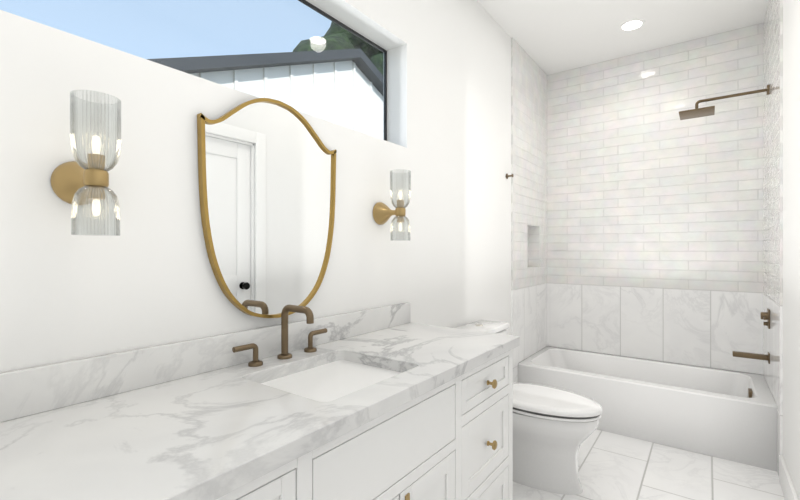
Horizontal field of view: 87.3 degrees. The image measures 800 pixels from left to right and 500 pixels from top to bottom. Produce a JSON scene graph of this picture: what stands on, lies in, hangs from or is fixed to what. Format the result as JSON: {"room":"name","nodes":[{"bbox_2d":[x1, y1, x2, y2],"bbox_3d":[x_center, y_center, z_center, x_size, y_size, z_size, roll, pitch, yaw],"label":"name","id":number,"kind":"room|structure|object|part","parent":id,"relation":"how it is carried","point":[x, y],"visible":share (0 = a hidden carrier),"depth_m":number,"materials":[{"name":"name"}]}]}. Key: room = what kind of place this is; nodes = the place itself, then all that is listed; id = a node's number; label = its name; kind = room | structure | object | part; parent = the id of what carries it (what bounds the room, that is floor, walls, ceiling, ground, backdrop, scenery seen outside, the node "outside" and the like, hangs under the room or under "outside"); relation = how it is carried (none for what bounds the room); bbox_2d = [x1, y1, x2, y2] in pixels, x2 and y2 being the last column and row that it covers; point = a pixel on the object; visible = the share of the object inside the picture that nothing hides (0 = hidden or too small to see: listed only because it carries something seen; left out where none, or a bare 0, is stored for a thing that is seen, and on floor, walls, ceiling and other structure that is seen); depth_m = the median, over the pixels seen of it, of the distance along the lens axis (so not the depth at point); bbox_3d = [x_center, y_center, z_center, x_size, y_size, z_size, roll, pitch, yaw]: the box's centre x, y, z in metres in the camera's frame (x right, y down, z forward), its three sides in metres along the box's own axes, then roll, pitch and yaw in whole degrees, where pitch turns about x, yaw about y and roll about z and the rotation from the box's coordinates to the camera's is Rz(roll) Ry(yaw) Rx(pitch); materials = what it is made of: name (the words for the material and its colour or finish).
{"room":"bathroom","nodes":[
{"label":"bathroom","id":0,"kind":"room"},
{"bbox_2d":[0,0,544,372],"bbox_3d":[-0.222,-0.180,1.869,0.150,2.880,5.350,0,0,36],"label":"wall","id":1,"kind":"structure","parent":0,"point":[146,278],"depth_m":1.23,"materials":[{"name":"white paint"}]},
{"bbox_2d":[50,90,120,235],"bbox_3d":[-0.701,-0.185,0.949,0.162,0.305,0.104,0,0,36],"label":"sconce","id":2,"kind":"object","parent":1,"relation":"attached to","point":[77,182],"visible":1,"depth_m":0.92,"materials":[{"name":"clear glass"}]},
{"bbox_2d":[0,0,386,140],"bbox_3d":[-0.784,-0.770,1.200,0.013,0.520,2.406,0,0,36],"label":"window","id":3,"kind":"structure","parent":1,"relation":"in","point":[329,17],"depth_m":1.70,"materials":[{"name":"black"}]},
{"bbox_2d":[0,302,410,421],"bbox_3d":[-0.567,0.310,1.250,0.021,0.099,2.068,0,0,36],"label":"backsplash","id":4,"kind":"structure","parent":1,"relation":"attached to","point":[32,390],"depth_m":1.09,"materials":[{"name":"white stone"}]},
{"bbox_2d":[197,98,336,317],"bbox_3d":[-0.424,-0.140,1.443,0.024,0.744,0.554,0,0,36],"label":"mirror","id":5,"kind":"object","parent":1,"relation":"attached to","point":[267,177],"visible":0.98,"depth_m":1.40,"materials":[{"name":"gold metal"}]},
{"bbox_2d":[373,169,410,240],"bbox_3d":[-0.026,-0.195,1.868,0.162,0.305,0.104,0,0,36],"label":"sconce","id":6,"kind":"object","parent":1,"relation":"attached to","point":[383,213],"visible":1,"depth_m":1.84,"materials":[{"name":"clear glass"}]},
{"bbox_3d":[0.002,-0.195,1.847,0.092,0.305,0.092,0,0,36],"label":"glass","id":7,"kind":"part","parent":6,"relation":"part of","materials":[{"name":"clear glass"}]},
{"bbox_2d":[511,283,546,382],"bbox_3d":[1.111,0.782,3.546,0.012,0.955,0.870,0,0,36],"label":"tile","id":8,"kind":"structure","parent":1,"relation":"attached to","point":[529,316],"depth_m":3.47,"materials":[{"name":"white tile"}]},
{"bbox_2d":[511,37,546,289],"bbox_3d":[1.111,-0.657,3.546,0.012,1.925,0.870,0,0,36],"label":"tile","id":9,"kind":"structure","parent":1,"relation":"attached to","point":[529,139],"depth_m":3.44,"materials":[{"name":"white tile"}]},
{"bbox_2d":[527,225,539,267],"bbox_3d":[1.097,-0.030,3.612,0.112,0.380,0.340,0,0,36],"label":"niche","id":10,"kind":"object","parent":1,"relation":"in","point":[533,246],"depth_m":3.73,"materials":[{"name":"white tile"}]},
{"bbox_2d":[477,0,768,74],"bbox_3d":[0.439,-1.670,1.383,1.790,0.100,5.350,0,0,36],"label":"ceiling","id":11,"kind":"structure","parent":0,"point":[552,36],"depth_m":3.00,"materials":[{"name":"white paint"}]},
{"bbox_2d":[619,19,644,30],"bbox_3d":[1.670,-1.618,3.017,0.164,0.004,0.164,0,0,36],"label":"recessed light","id":12,"kind":"object","parent":11,"relation":"in","point":[631,25],"visible":1,"depth_m":3.01,"materials":[{"name":"white paint"}]},
{"bbox_2d":[513,429,784,499],"bbox_3d":[0.439,1.310,1.383,1.790,0.100,5.350,0,0,36],"label":"floor","id":13,"kind":"structure","parent":0,"point":[612,466],"depth_m":2.33,"materials":[{"name":"tile"}]},
{"bbox_2d":[200,342,519,499],"bbox_3d":[-0.341,0.829,1.082,0.584,0.862,2.040,0,0,36],"label":"bathroom vanity","id":14,"kind":"object","parent":13,"relation":"on","point":[453,439],"depth_m":1.19,"materials":[{"name":"white paint"}]},
{"bbox_2d":[0,322,519,499],"bbox_3d":[-0.344,0.379,1.086,0.576,0.038,2.068,0,0,36],"label":"countertop","id":15,"kind":"structure","parent":14,"relation":"on","point":[192,437],"depth_m":0.87,"materials":[{"name":"white stone"}]},
{"bbox_2d":[232,305,327,369],"bbox_3d":[-0.340,0.270,1.368,0.160,0.180,0.375,0,0,36],"label":"faucet","id":16,"kind":"object","parent":15,"relation":"on","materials":[{"name":"brown metal"}]},
{"bbox_2d":[260,354,403,401],"bbox_3d":[-0.195,0.467,1.255,0.391,0.162,0.450,0,0,36],"label":"sink","id":17,"kind":"object","parent":15,"relation":"in","point":[326,379],"depth_m":1.32,"materials":[{"name":"white ceramic"}]},
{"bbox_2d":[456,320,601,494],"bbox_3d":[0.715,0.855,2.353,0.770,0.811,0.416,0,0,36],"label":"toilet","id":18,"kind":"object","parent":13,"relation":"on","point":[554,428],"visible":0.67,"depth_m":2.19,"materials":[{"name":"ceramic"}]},
{"bbox_3d":[0.794,0.816,2.295,0.574,0.035,0.390,0,0,36],"label":"lid","id":19,"kind":"part","parent":18,"relation":"part of","materials":[{"name":"plastic"}]},
{"bbox_3d":[0.795,0.849,2.295,0.561,0.015,0.384,0,0,36],"label":"seat","id":20,"kind":"part","parent":18,"relation":"part of","materials":[{"name":"plastic"}]},
{"bbox_2d":[518,346,776,470],"bbox_3d":[1.758,1.075,3.136,1.534,0.370,0.757,0,0,36],"label":"bathtub","id":21,"kind":"object","parent":13,"relation":"on","point":[730,415],"visible":0.96,"depth_m":2.79,"materials":[{"name":"ceramic"}]},
{"bbox_2d":[551,346,762,374],"bbox_3d":[2.013,-0.180,3.484,1.540,2.880,0.100,0,0,36],"label":"wall","id":22,"kind":"structure","parent":0,"point":[664,361],"depth_m":3.35,"materials":[{"name":"white tile"}]},
{"bbox_2d":[547,283,762,373],"bbox_3d":[1.980,0.596,3.439,1.516,0.582,0.012,0,0,36],"label":"tile","id":23,"kind":"structure","parent":22,"relation":"attached to","point":[709,328],"depth_m":3.35,"materials":[{"name":"white tile"}]},
{"bbox_2d":[547,23,762,292],"bbox_3d":[1.980,-0.657,3.439,1.516,1.925,0.012,0,0,36],"label":"tile","id":24,"kind":"structure","parent":22,"relation":"attached to","point":[647,187],"depth_m":3.35,"materials":[{"name":"white tile"}]},
{"bbox_2d":[783,0,799,499],"bbox_3d":[1.120,-0.180,0.883,0.100,2.880,5.350,0,0,36],"label":"wall","id":25,"kind":"structure","parent":0,"point":[791,232],"depth_m":2.05,"materials":[{"name":"white paint"}]},
{"bbox_2d":[763,293,782,475],"bbox_3d":[2.342,0.782,2.641,0.012,0.955,0.870,0,0,36],"label":"tile","id":26,"kind":"structure","parent":25,"relation":"attached to","point":[773,347],"depth_m":2.41,"materials":[{"name":"white tile"}]},
{"bbox_2d":[732,308,769,363],"bbox_3d":[2.283,0.552,2.727,0.185,0.345,0.131,0,0,36],"label":"tub filler","id":27,"kind":"object","parent":26,"relation":"attached to","point":[764,315],"visible":1,"depth_m":2.70,"materials":[{"name":"brown metal"}]},
{"bbox_3d":[2.294,0.692,2.745,0.181,0.032,0.042,0,0,36],"label":"spout","id":28,"kind":"part","parent":27,"relation":"part of","materials":[{"name":"brown metal"}]},
{"bbox_2d":[763,0,782,305],"bbox_3d":[2.342,-0.657,2.641,0.012,1.925,0.870,0,0,36],"label":"tile","id":29,"kind":"structure","parent":25,"relation":"attached to","point":[773,160],"depth_m":2.52,"materials":[{"name":"white tile"}]},
{"bbox_2d":[679,84,769,119],"bbox_3d":[2.176,-1.004,2.831,0.480,0.117,0.200,0,0,36],"label":"shower head","id":30,"kind":"object","parent":29,"relation":"attached to","point":[696,112],"visible":1,"depth_m":2.86},
{"bbox_3d":[2.063,-0.951,2.914,0.200,0.012,0.200,0,0,36],"label":"plate","id":31,"kind":"part","parent":30,"relation":"part of","materials":[{"name":"brown metal"}]},
{"bbox_2d":[779,455,798,499],"bbox_3d":[1.751,1.190,1.840,0.016,0.140,1.119,0,0,36],"label":"baseboard","id":32,"kind":"structure","parent":25,"relation":"attached to","point":[787,487],"depth_m":2.10,"materials":[{"name":"white paint"}]},
{"label":"outside","id":33,"kind":"structure","parent":0,"visible":0},
{"bbox_3d":[-10.169,1.810,13.674,29.840,0.100,70.000,0,0,36],"label":"ground","id":34,"kind":"structure","parent":33,"visible":0},
{"bbox_2d":[147,49,382,139],"bbox_3d":[-3.596,-0.635,7.605,6.380,4.790,18.000,0,0,36],"label":"neighboring house","id":35,"kind":"structure","parent":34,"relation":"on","point":[250,81],"depth_m":5.72,"materials":[{"name":"white paint"}]},
{"bbox_3d":[0.286,-2.297,14.029,3.582,8.113,3.562,0,0,36],"label":"tree","id":36,"kind":"object","parent":34,"relation":"on","visible":0},
{"bbox_2d":[293,22,382,74],"bbox_3d":[0.184,-5.558,13.890,6.750,7.142,6.938,0,0,36],"label":"foliage","id":37,"kind":"object","parent":36,"relation":"attached to","point":[333,39],"depth_m":12.75,"materials":[{"name":"green plant"}]}
]}

